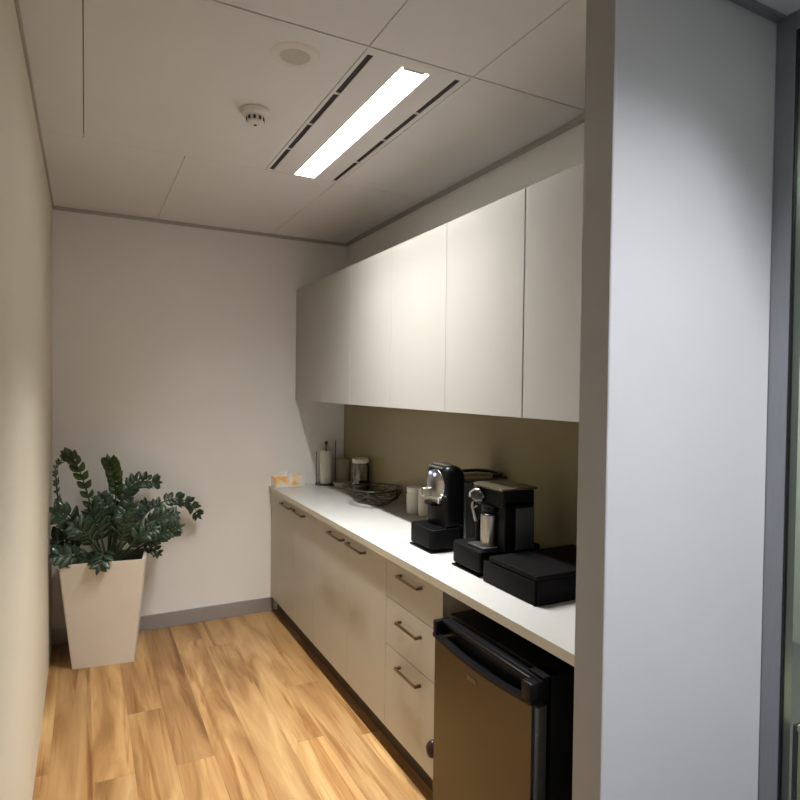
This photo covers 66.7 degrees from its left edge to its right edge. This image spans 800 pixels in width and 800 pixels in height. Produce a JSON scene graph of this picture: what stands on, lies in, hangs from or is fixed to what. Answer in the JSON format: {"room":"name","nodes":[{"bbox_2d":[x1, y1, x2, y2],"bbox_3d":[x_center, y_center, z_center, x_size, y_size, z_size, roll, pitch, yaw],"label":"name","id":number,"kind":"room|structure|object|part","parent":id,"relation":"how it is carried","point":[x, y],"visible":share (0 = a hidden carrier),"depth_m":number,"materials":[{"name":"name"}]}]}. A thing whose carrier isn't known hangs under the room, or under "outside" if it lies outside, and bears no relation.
{"room":"office kitchenette","nodes":[
{"label":"office kitchenette","id":0,"kind":"room"},
{"bbox_2d":[0,0,51,799],"bbox_3d":[-1.476,0.137,2.349,0.100,2.850,3.325,0,1,-27],"label":"wall","id":1,"kind":"structure","parent":0,"point":[25,200],"depth_m":1.92,"materials":[{"name":"beige paint"}]},
{"bbox_2d":[14,0,53,206],"bbox_3d":[-0.698,-1.111,0.974,0.010,0.012,6.176,0,1,-27],"label":"trim","id":2,"kind":"structure","parent":1,"relation":"attached to","point":[17,5],"depth_m":2.19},
{"bbox_2d":[82,0,83,132],"bbox_3d":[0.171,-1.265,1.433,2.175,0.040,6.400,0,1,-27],"label":"ceiling joint","id":3,"kind":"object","parent":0,"point":[82,0],"depth_m":2.27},
{"bbox_2d":[52,209,346,628],"bbox_3d":[-1.309,0.102,4.251,1.946,2.850,0.100,0,1,-27],"label":"wall","id":4,"kind":"structure","parent":0,"point":[174,346],"depth_m":4.13,"materials":[{"name":"white paint"}]},
{"bbox_2d":[52,597,273,645],"bbox_3d":[-1.543,1.477,4.103,1.400,0.100,0.012,0,1,-27],"label":"baseboard","id":5,"kind":"structure","parent":4,"relation":"attached to","point":[213,612],"depth_m":4.17,"materials":[{"name":"grey paint"}]},
{"bbox_2d":[52,206,346,246],"bbox_3d":[-1.265,-1.177,4.171,1.946,0.020,0.024,0,1,-27],"label":"trim","id":6,"kind":"structure","parent":4,"relation":"attached to","point":[54,207],"depth_m":4.09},
{"bbox_2d":[19,0,799,242],"bbox_3d":[0.196,-1.125,1.450,2.032,0.020,6.197,0,1,-27],"label":"ceiling","id":7,"kind":"structure","parent":0,"point":[166,135],"depth_m":2.28,"materials":[{"name":"tile"}]},
{"bbox_2d":[240,104,269,126],"bbox_3d":[-0.572,-1.114,2.404,0.116,0.060,0.116,0,1,-27],"label":"smoke detector","id":8,"kind":"object","parent":7,"relation":"attached to","point":[255,115],"visible":1,"depth_m":2.37,"materials":[{"name":"white plastic"}]},
{"bbox_2d":[270,41,319,67],"bbox_3d":[-0.345,-1.130,1.998,0.160,0.006,0.160,0,1,-27],"label":"ceiling speaker","id":9,"kind":"object","parent":7,"relation":"attached to","point":[291,52],"visible":1,"depth_m":1.99,"materials":[{"name":"white plastic"}]},
{"bbox_2d":[280,48,309,64],"bbox_3d":[-0.345,-1.130,1.998,0.101,0.004,0.101,0,1,-27],"label":"grille","id":10,"kind":"object","parent":9,"relation":"attached to","point":[296,56],"depth_m":2.00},
{"bbox_2d":[265,49,468,182],"bbox_3d":[-0.216,-1.185,2.599,0.394,0.082,1.244,0,1,-27],"label":"ceiling light","id":11,"kind":"object","parent":7,"relation":"attached to","point":[380,96],"visible":0.88,"depth_m":2.44,"materials":[{"name":"metal"}]},
{"bbox_2d":[203,0,584,112],"bbox_3d":[-0.110,-1.134,1.943,1.946,0.014,0.012,0,1,-27],"label":"ceiling joint","id":12,"kind":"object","parent":7,"relation":"attached to","point":[226,5],"depth_m":1.96,"materials":[{"name":"metal"}]},
{"bbox_2d":[32,609,799,799],"bbox_3d":[1.144,1.631,2.070,4.500,0.060,6.300,0,1,-27],"label":"floor","id":13,"kind":"structure","parent":0,"point":[241,707],"depth_m":2.90,"materials":[{"name":"brown wood"}]},
{"bbox_2d":[49,447,203,668],"bbox_3d":[-1.625,0.901,3.722,0.893,1.264,0.514,0,1,-27],"label":"potted plant","id":14,"kind":"object","parent":13,"relation":"on","point":[102,585],"visible":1,"depth_m":3.52,"materials":[{"name":"green plant"}]},
{"bbox_3d":[-1.818,0.924,3.480,0.032,0.117,0.254,2,1,38],"label":"stem","id":15,"kind":"part","parent":14,"relation":"part of","materials":[{"name":"green plant"}]},
{"bbox_3d":[-1.863,0.892,3.550,0.256,0.175,0.023,0,2,-42],"label":"stem","id":16,"kind":"part","parent":14,"relation":"part of","materials":[{"name":"green plant"}]},
{"bbox_3d":[-1.892,0.651,3.591,0.047,0.650,0.269,2,2,42],"label":"stem","id":17,"kind":"part","parent":14,"relation":"part of","materials":[{"name":"green plant"}]},
{"bbox_3d":[-1.846,0.802,3.521,0.255,0.354,0.109,0,1,-27],"label":"stem","id":18,"kind":"part","parent":14,"relation":"part of","materials":[{"name":"green plant"}]},
{"bbox_3d":[-1.847,0.645,3.582,0.203,0.661,0.072,0,1,-27],"label":"stem","id":19,"kind":"part","parent":14,"relation":"part of","materials":[{"name":"green plant"}]},
{"bbox_3d":[-1.773,0.848,3.523,0.036,0.264,0.201,1,1,30],"label":"stem","id":20,"kind":"part","parent":14,"relation":"part of","materials":[{"name":"green plant"}]},
{"bbox_3d":[-1.769,0.813,3.591,0.018,0.328,0.122,1,1,15],"label":"stem","id":21,"kind":"part","parent":14,"relation":"part of","materials":[{"name":"green plant"}]},
{"bbox_3d":[-1.766,1.225,3.666,0.448,0.615,0.448,0,1,-19],"label":"planter","id":22,"kind":"part","parent":14,"relation":"part of","materials":[{"name":"ceramic"}]},
{"bbox_3d":[-1.802,0.782,3.716,0.056,0.380,0.016,1,1,-7],"label":"stem","id":23,"kind":"part","parent":14,"relation":"part of","materials":[{"name":"green plant"}]},
{"bbox_3d":[-1.773,0.676,3.744,0.054,0.592,0.015,0,1,-27],"label":"stem","id":24,"kind":"part","parent":14,"relation":"part of","materials":[{"name":"green plant"}]},
{"bbox_3d":[-1.663,0.827,3.590,0.094,0.304,0.015,1,1,23],"label":"stem","id":25,"kind":"part","parent":14,"relation":"part of","materials":[{"name":"green plant"}]},
{"bbox_3d":[-1.684,0.802,3.648,0.117,0.350,0.072,0,1,-27],"label":"stem","id":26,"kind":"part","parent":14,"relation":"part of","materials":[{"name":"green plant"}]},
{"bbox_3d":[-1.666,0.741,3.809,0.288,0.463,0.023,0,1,-41],"label":"stem","id":27,"kind":"part","parent":14,"relation":"part of","materials":[{"name":"green plant"}]},
{"bbox_3d":[-1.603,0.878,3.614,0.243,0.208,0.039,1,1,-4],"label":"stem","id":28,"kind":"part","parent":14,"relation":"part of","materials":[{"name":"green plant"}]},
{"bbox_3d":[-1.602,0.940,3.695,0.249,0.084,0.017,0,1,-14],"label":"stem","id":29,"kind":"part","parent":14,"relation":"part of","materials":[{"name":"green plant"}]},
{"bbox_3d":[-1.539,0.879,3.693,0.352,0.205,0.090,0,1,-27],"label":"stem","id":30,"kind":"part","parent":14,"relation":"part of","materials":[{"name":"green plant"}]},
{"bbox_3d":[-1.546,0.805,3.889,0.531,0.341,0.161,0,1,-27],"label":"stem","id":31,"kind":"part","parent":14,"relation":"part of","materials":[{"name":"green plant"}]},
{"bbox_2d":[270,492,314,643],"bbox_3d":[-0.482,1.053,4.110,0.599,0.774,0.955,0,1,-27],"label":"base cabinet","id":32,"kind":"object","parent":13,"relation":"on","point":[293,528],"depth_m":3.92,"materials":[{"name":"laminate"}]},
{"bbox_3d":[-0.925,1.041,4.402,0.014,0.774,0.028,0,1,-27],"label":"filler panel","id":33,"kind":"part","parent":32,"relation":"part of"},
{"bbox_3d":[-0.798,1.042,4.154,0.018,0.757,0.522,0,1,-27],"label":"door","id":34,"kind":"part","parent":32,"relation":"part of","materials":[{"name":"laminate"}]},
{"bbox_3d":[-0.760,0.702,4.032,0.031,0.012,0.205,0,1,-27],"label":"handle","id":35,"kind":"part","parent":32,"relation":"part of","materials":[{"name":"silver metal"}]},
{"bbox_3d":[-0.638,0.709,3.796,0.031,0.012,0.205,0,1,-27],"label":"handle","id":36,"kind":"part","parent":32,"relation":"part of","materials":[{"name":"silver metal"}]},
{"bbox_3d":[-0.585,1.053,3.743,0.018,0.757,0.398,0,1,-27],"label":"door","id":37,"kind":"part","parent":32,"relation":"part of","materials":[{"name":"laminate"}]},
{"bbox_2d":[314,517,386,724],"bbox_3d":[-0.044,1.068,3.264,0.599,0.760,0.948,0,1,-27],"label":"base cabinet","id":38,"kind":"object","parent":13,"relation":"on","point":[351,577],"visible":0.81,"depth_m":3.05,"materials":[{"name":"laminate"}]},
{"bbox_3d":[-0.378,1.063,3.344,0.018,0.757,0.496,0,1,-27],"label":"door","id":39,"kind":"part","parent":38,"relation":"part of","materials":[{"name":"laminate"}]},
{"bbox_3d":[-0.346,0.723,3.233,0.031,0.012,0.205,0,1,-27],"label":"handle","id":40,"kind":"part","parent":38,"relation":"part of","materials":[{"name":"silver metal"}]},
{"bbox_3d":[-0.224,0.729,2.997,0.031,0.012,0.205,0,1,-27],"label":"handle","id":41,"kind":"part","parent":38,"relation":"part of","materials":[{"name":"silver metal"}]},
{"bbox_3d":[-0.160,1.074,2.923,0.018,0.757,0.447,0,1,-27],"label":"door","id":42,"kind":"part","parent":38,"relation":"part of","materials":[{"name":"laminate"}]},
{"bbox_2d":[269,483,576,665],"bbox_3d":[0.030,0.623,3.142,0.584,0.134,3.123,0,1,-27],"label":"benchtop","id":43,"kind":"object","parent":38,"relation":"on","point":[385,530],"depth_m":2.23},
{"bbox_2d":[271,471,304,487],"bbox_3d":[-0.809,0.567,4.401,0.218,0.110,0.108,0,1,-27],"label":"tissue box","id":44,"kind":"object","parent":43,"relation":"on","point":[284,479],"visible":1,"depth_m":4.36,"materials":[{"name":"cardboard"}]},
{"bbox_2d":[315,441,335,485],"bbox_3d":[-0.547,0.463,4.500,0.160,0.322,0.160,0,1,-27],"label":"paper towel holder","id":45,"kind":"object","parent":43,"relation":"on","point":[326,442],"visible":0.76,"depth_m":4.48,"materials":[{"name":"black metal"}]},
{"bbox_3d":[-0.613,0.499,4.467,0.005,0.240,0.005,1,1,-5],"label":"guide rod","id":46,"kind":"part","parent":45,"relation":"part of","materials":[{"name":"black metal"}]},
{"bbox_2d":[320,450,331,483],"bbox_3d":[-0.547,0.494,4.500,0.092,0.238,0.092,0,1,-27],"label":"paper towel roll","id":47,"kind":"object","parent":45,"relation":"on","point":[325,456],"visible":1,"depth_m":4.46,"materials":[{"name":"white paper"}]},
{"bbox_3d":[-0.481,0.461,4.534,0.006,0.317,0.006,1,1,-5],"label":"guide rod","id":48,"kind":"part","parent":45,"relation":"part of","materials":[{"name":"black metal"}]},
{"bbox_2d":[332,480,350,487],"bbox_3d":[-0.420,0.603,4.407,0.138,0.047,0.138,0,1,-27],"label":"glass dish","id":49,"kind":"object","parent":43,"relation":"on","point":[338,483],"visible":0.95,"depth_m":4.36,"materials":[{"name":"clear glass"}]},
{"bbox_3d":[-0.420,0.588,4.407,0.138,0.016,0.138,0,1,-27],"label":"lid","id":50,"kind":"part","parent":49,"relation":"part of","materials":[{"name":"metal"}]},
{"bbox_2d":[333,483,350,487],"bbox_3d":[-0.420,0.612,4.407,0.134,0.030,0.134,0,1,-27],"label":"bowl","id":51,"kind":"object","parent":49,"relation":"on","point":[341,485],"depth_m":4.36,"materials":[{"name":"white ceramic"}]},
{"bbox_2d":[334,458,349,480],"bbox_3d":[-0.436,0.533,4.560,0.089,0.182,0.103,0,1,-27],"label":"storage box","id":52,"kind":"object","parent":43,"relation":"on","point":[342,464],"visible":0.75,"depth_m":4.52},
{"bbox_3d":[-0.435,0.448,4.558,0.089,0.012,0.103,0,1,-27],"label":"lid","id":53,"kind":"part","parent":52,"relation":"part of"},
{"bbox_2d":[351,458,368,492],"bbox_3d":[-0.274,0.517,4.196,0.124,0.231,0.124,0,1,-27],"label":"glass jar","id":54,"kind":"object","parent":43,"relation":"on","point":[354,460],"visible":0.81,"depth_m":4.16,"materials":[{"name":"clear glass"}]},
{"bbox_3d":[-0.272,0.417,4.194,0.116,0.030,0.116,0,1,-27],"label":"lid","id":55,"kind":"part","parent":54,"relation":"part of","materials":[{"name":"white ceramic"}]},
{"bbox_2d":[348,483,401,505],"bbox_3d":[-0.157,0.590,3.757,0.335,0.105,0.335,0,1,-27],"label":"wire basket","id":56,"kind":"object","parent":43,"relation":"on","point":[375,503],"visible":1,"depth_m":3.71,"materials":[{"name":"black metal"}]},
{"bbox_2d":[406,486,420,513],"bbox_3d":[0.080,0.576,3.513,0.086,0.150,0.086,0,1,-27],"label":"ceramic canister","id":57,"kind":"object","parent":43,"relation":"on","point":[412,491],"visible":0.82,"depth_m":3.48,"materials":[{"name":"white ceramic"}]},
{"bbox_3d":[0.081,0.515,3.512,0.084,0.028,0.084,0,1,-27],"label":"lid","id":58,"kind":"part","parent":57,"relation":"part of","materials":[{"name":"white ceramic"}]},
{"bbox_2d":[418,488,426,516],"bbox_3d":[0.141,0.578,3.443,0.076,0.150,0.076,0,1,-27],"label":"ceramic canister","id":59,"kind":"object","parent":43,"relation":"on","point":[422,508],"visible":0.38,"depth_m":3.41,"materials":[{"name":"white ceramic"}]},
{"bbox_2d":[410,462,506,553],"bbox_3d":[0.276,0.477,2.816,0.418,0.379,0.208,0,1,-27],"label":"coffee machine","id":60,"kind":"object","parent":43,"relation":"on","point":[448,502],"visible":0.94,"depth_m":2.70,"materials":[{"name":"black plastic"}]},
{"bbox_3d":[0.273,0.652,2.821,0.418,0.030,0.192,0,1,-27],"label":"foot plate","id":61,"kind":"part","parent":60,"relation":"part of","materials":[{"name":"black plastic"}]},
{"bbox_2d":[421,487,441,502],"bbox_3d":[0.143,0.427,2.739,0.045,0.056,0.135,0,1,-27],"label":"spout","id":62,"kind":"object","parent":60,"relation":"attached to","point":[432,494],"depth_m":2.73,"materials":[{"name":"metal"}]},
{"bbox_3d":[0.198,0.292,2.759,0.050,0.008,0.115,0,1,-27],"label":"lever","id":63,"kind":"part","parent":60,"relation":"part of","materials":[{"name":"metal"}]},
{"bbox_3d":[0.363,0.343,2.889,0.264,0.021,0.135,1,1,20],"label":"tank handle","id":64,"kind":"part","parent":60,"relation":"part of","materials":[{"name":"black plastic"}]},
{"bbox_3d":[0.353,0.501,2.854,0.243,0.277,0.188,0,1,-27],"label":"water tank","id":65,"kind":"part","parent":60,"relation":"part of","materials":[{"name":"plastic"}]},
{"bbox_3d":[0.358,0.358,2.853,0.240,0.008,0.192,0,1,-27],"label":"tank lid","id":66,"kind":"part","parent":60,"relation":"part of","materials":[{"name":"black plastic"}]},
{"bbox_2d":[452,479,539,576],"bbox_3d":[0.398,0.504,2.436,0.292,0.343,0.266,0,1,-27],"label":"coffee machine","id":67,"kind":"object","parent":43,"relation":"on","point":[513,502],"visible":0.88,"depth_m":2.34,"materials":[{"name":"black plastic"}]},
{"bbox_3d":[0.345,0.671,2.454,0.208,0.008,0.186,0,1,-27],"label":"foot plate","id":68,"kind":"part","parent":67,"relation":"part of","materials":[{"name":"black plastic"}]},
{"bbox_2d":[471,487,485,503],"bbox_3d":[0.324,0.381,2.429,0.080,0.068,0.076,0,1,-27],"label":"knob","id":69,"kind":"object","parent":67,"relation":"attached to","point":[478,494],"depth_m":2.40,"materials":[{"name":"silver metal"}]},
{"bbox_2d":[468,541,497,550],"bbox_3d":[0.334,0.570,2.387,0.094,0.010,0.113,0,1,-27],"label":"drip tray","id":70,"kind":"object","parent":67,"relation":"on","point":[474,545],"depth_m":2.35,"materials":[{"name":"silver metal"}]},
{"bbox_2d":[480,512,497,546],"bbox_3d":[0.347,0.503,2.373,0.066,0.124,0.066,0,1,-27],"label":"canister","id":71,"kind":"object","parent":67,"relation":"on","point":[489,521],"visible":0.96,"depth_m":2.35,"materials":[{"name":"metal"}]},
{"bbox_3d":[0.348,0.447,2.372,0.056,0.012,0.056,0,1,-27],"label":"lid","id":72,"kind":"part","parent":71,"relation":"part of","materials":[{"name":"black plastic"}]},
{"bbox_3d":[0.408,0.338,2.408,0.180,0.009,0.213,0,1,-27],"label":"plate","id":73,"kind":"part","parent":67,"relation":"part of","materials":[{"name":"silver metal"}]},
{"bbox_3d":[0.480,0.495,2.340,0.087,0.161,0.008,0,1,-27],"label":"milk tank","id":74,"kind":"part","parent":67,"relation":"part of","materials":[{"name":"black plastic"}]},
{"bbox_3d":[0.421,0.641,2.167,0.097,0.078,0.293,0,1,-27],"label":"drawer","id":75,"kind":"part","parent":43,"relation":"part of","materials":[{"name":"black plastic"}]},
{"bbox_3d":[0.564,0.631,2.235,0.412,0.102,0.303,0,1,-27],"label":"pod drawer","id":76,"kind":"part","parent":43,"relation":"part of","materials":[{"name":"black plastic"}]},
{"bbox_2d":[277,603,432,791],"bbox_3d":[-0.341,1.499,3.382,0.015,0.114,2.373,0,1,-27],"label":"kickboard","id":77,"kind":"object","parent":13,"relation":"on","point":[419,770],"visible":0.25,"depth_m":3.04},
{"bbox_2d":[385,559,472,779],"bbox_3d":[0.286,1.084,2.629,0.599,0.760,0.481,0,1,-27],"label":"base cabinet","id":78,"kind":"object","parent":13,"relation":"on","point":[413,603],"visible":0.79,"depth_m":2.49,"materials":[{"name":"laminate"}]},
{"bbox_3d":[0.029,1.142,2.507,0.031,0.012,0.185,0,1,-27],"label":"handle","id":79,"kind":"part","parent":78,"relation":"part of","materials":[{"name":"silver metal"}]},
{"bbox_3d":[0.032,0.947,2.503,0.031,0.012,0.185,0,1,-27],"label":"handle","id":80,"kind":"part","parent":78,"relation":"part of","materials":[{"name":"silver metal"}]},
{"bbox_3d":[0.034,0.748,2.499,0.031,0.012,0.185,0,1,-27],"label":"handle","id":81,"kind":"part","parent":78,"relation":"part of","materials":[{"name":"silver metal"}]},
{"bbox_3d":[0.052,1.277,2.513,0.018,0.372,0.479,0,1,-27],"label":"drawer","id":82,"kind":"part","parent":78,"relation":"part of","materials":[{"name":"laminate"}]},
{"bbox_3d":[0.056,0.985,2.507,0.018,0.207,0.479,0,1,-27],"label":"drawer","id":83,"kind":"part","parent":78,"relation":"part of","materials":[{"name":"laminate"}]},
{"bbox_3d":[0.058,0.792,2.503,0.018,0.172,0.479,0,1,-27],"label":"drawer","id":84,"kind":"part","parent":78,"relation":"part of","materials":[{"name":"laminate"}]},
{"bbox_2d":[426,609,573,799],"bbox_3d":[0.493,1.188,2.124,0.607,0.806,0.609,0,1,-27],"label":"fridge","id":85,"kind":"object","parent":13,"relation":"on","point":[504,703],"visible":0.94,"depth_m":1.89,"materials":[{"name":"black plastic"}]},
{"bbox_3d":[0.123,1.287,2.241,0.048,0.064,0.065,0,1,-27],"label":"lock knob","id":86,"kind":"part","parent":85,"relation":"part of","materials":[{"name":"black plastic"}]},
{"bbox_3d":[0.272,0.834,1.965,0.067,0.078,0.543,0,1,-27],"label":"door handle","id":87,"kind":"part","parent":85,"relation":"part of","materials":[{"name":"black plastic"}]},
{"bbox_3d":[0.274,1.207,1.976,0.044,0.679,0.539,0,1,-27],"label":"door","id":88,"kind":"part","parent":85,"relation":"part of","materials":[{"name":"metal"}]},
{"bbox_3d":[0.546,0.792,2.106,0.532,0.010,0.547,0,1,-27],"label":"panel","id":89,"kind":"part","parent":85,"relation":"part of","materials":[{"name":"black plastic"}]},
{"bbox_2d":[791,722,799,799],"bbox_3d":[1.545,1.304,1.645,0.420,0.620,0.712,0,1,-27],"label":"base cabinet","id":90,"kind":"object","parent":13,"relation":"on","point":[795,785],"visible":1,"depth_m":1.85,"materials":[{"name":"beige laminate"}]},
{"bbox_2d":[346,23,776,790],"bbox_3d":[0.341,0.141,3.290,0.100,2.850,3.325,0,1,-27],"label":"wall","id":91,"kind":"structure","parent":0,"point":[565,151],"depth_m":2.97,"materials":[{"name":"white paint"}]},
{"bbox_2d":[295,278,322,401],"bbox_3d":[-0.463,-0.395,4.306,0.392,0.810,0.554,0,1,-27],"label":"upper cabinet","id":92,"kind":"object","parent":91,"relation":"attached to","point":[309,298],"visible":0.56,"depth_m":4.19,"materials":[{"name":"laminate"}]},
{"bbox_2d":[322,248,391,407],"bbox_3d":[-0.103,-0.377,3.611,0.392,0.810,1.010,0,1,-27],"label":"upper cabinet","id":93,"kind":"object","parent":91,"relation":"attached to","point":[357,298],"visible":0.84,"depth_m":3.44,"materials":[{"name":"laminate"}]},
{"bbox_3d":[-0.392,-0.383,3.763,0.018,0.810,0.473,0,1,-27],"label":"door","id":94,"kind":"part","parent":93,"relation":"part of","materials":[{"name":"laminate"}]},
{"bbox_3d":[-0.159,-0.372,3.315,0.018,0.810,0.534,0,1,-27],"label":"door","id":95,"kind":"part","parent":93,"relation":"part of","materials":[{"name":"laminate"}]},
{"bbox_2d":[391,188,525,417],"bbox_3d":[0.370,-0.353,2.700,0.392,0.810,1.042,0,1,-27],"label":"upper cabinet","id":96,"kind":"object","parent":91,"relation":"attached to","point":[458,285],"visible":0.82,"depth_m":2.49,"materials":[{"name":"laminate"}]},
{"bbox_3d":[0.084,-0.359,2.845,0.018,0.810,0.521,0,1,-27],"label":"door","id":97,"kind":"part","parent":96,"relation":"part of","materials":[{"name":"laminate"}]},
{"bbox_3d":[0.324,-0.347,2.382,0.018,0.810,0.518,0,1,-27],"label":"door","id":98,"kind":"part","parent":96,"relation":"part of","materials":[{"name":"laminate"}]},
{"bbox_2d":[344,404,578,548],"bbox_3d":[0.291,0.349,3.270,0.006,0.618,3.123,0,1,-27],"label":"backsplash","id":99,"kind":"structure","parent":91,"relation":"attached to","point":[400,446],"depth_m":3.10,"materials":[{"name":"beige paint"}]},
{"bbox_2d":[345,114,584,245],"bbox_3d":[0.307,-1.139,3.226,0.024,0.020,3.101,0,1,-27],"label":"trim","id":100,"kind":"structure","parent":91,"relation":"attached to","point":[580,119],"depth_m":3.01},
{"bbox_2d":[523,162,583,421],"bbox_3d":[0.729,-0.335,2.007,0.392,0.810,0.509,0,1,-27],"label":"upper cabinet","id":101,"kind":"object","parent":91,"relation":"attached to","point":[554,204],"visible":0.36,"depth_m":2.01,"materials":[{"name":"laminate"}]},
{"bbox_2d":[600,0,775,799],"bbox_3d":[0.778,0.178,1.701,0.645,2.850,0.100,0,1,-27],"label":"wall","id":102,"kind":"structure","parent":0,"point":[693,109],"depth_m":1.64,"materials":[{"name":"paint"}]},
{"bbox_2d":[572,0,615,799],"bbox_3d":[0.490,0.202,1.554,0.002,2.798,0.096,0,1,-27],"label":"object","id":103,"kind":"structure","parent":102,"relation":"attached to","point":[600,14],"depth_m":1.55,"materials":[{"name":"grey paint"}]},
{"bbox_2d":[729,0,785,22],"bbox_3d":[0.823,-1.106,1.619,0.645,0.010,0.028,0,1,-27],"label":"trim","id":104,"kind":"structure","parent":102,"relation":"attached to","point":[754,6],"depth_m":1.72,"materials":[{"name":"metal"}]},
{"bbox_2d":[758,9,799,799],"bbox_3d":[1.797,0.282,0.500,0.060,2.715,2.975,0,1,-27],"label":"window frame","id":105,"kind":"structure","parent":102,"relation":"in","point":[784,342],"depth_m":1.77,"materials":[{"name":"metal"}]},
{"bbox_3d":[1.434,0.264,1.156,0.008,2.590,1.355,0,1,-27],"label":"pane","id":106,"kind":"part","parent":105,"relation":"part of","materials":[{"name":"clear glass"}]},
{"bbox_2d":[793,366,799,643],"bbox_3d":[3.482,0.266,2.345,0.100,2.716,4.700,0,1,-27],"label":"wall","id":107,"kind":"structure","parent":0,"point":[796,604],"depth_m":3.96,"materials":[{"name":"paint"}]}
]}

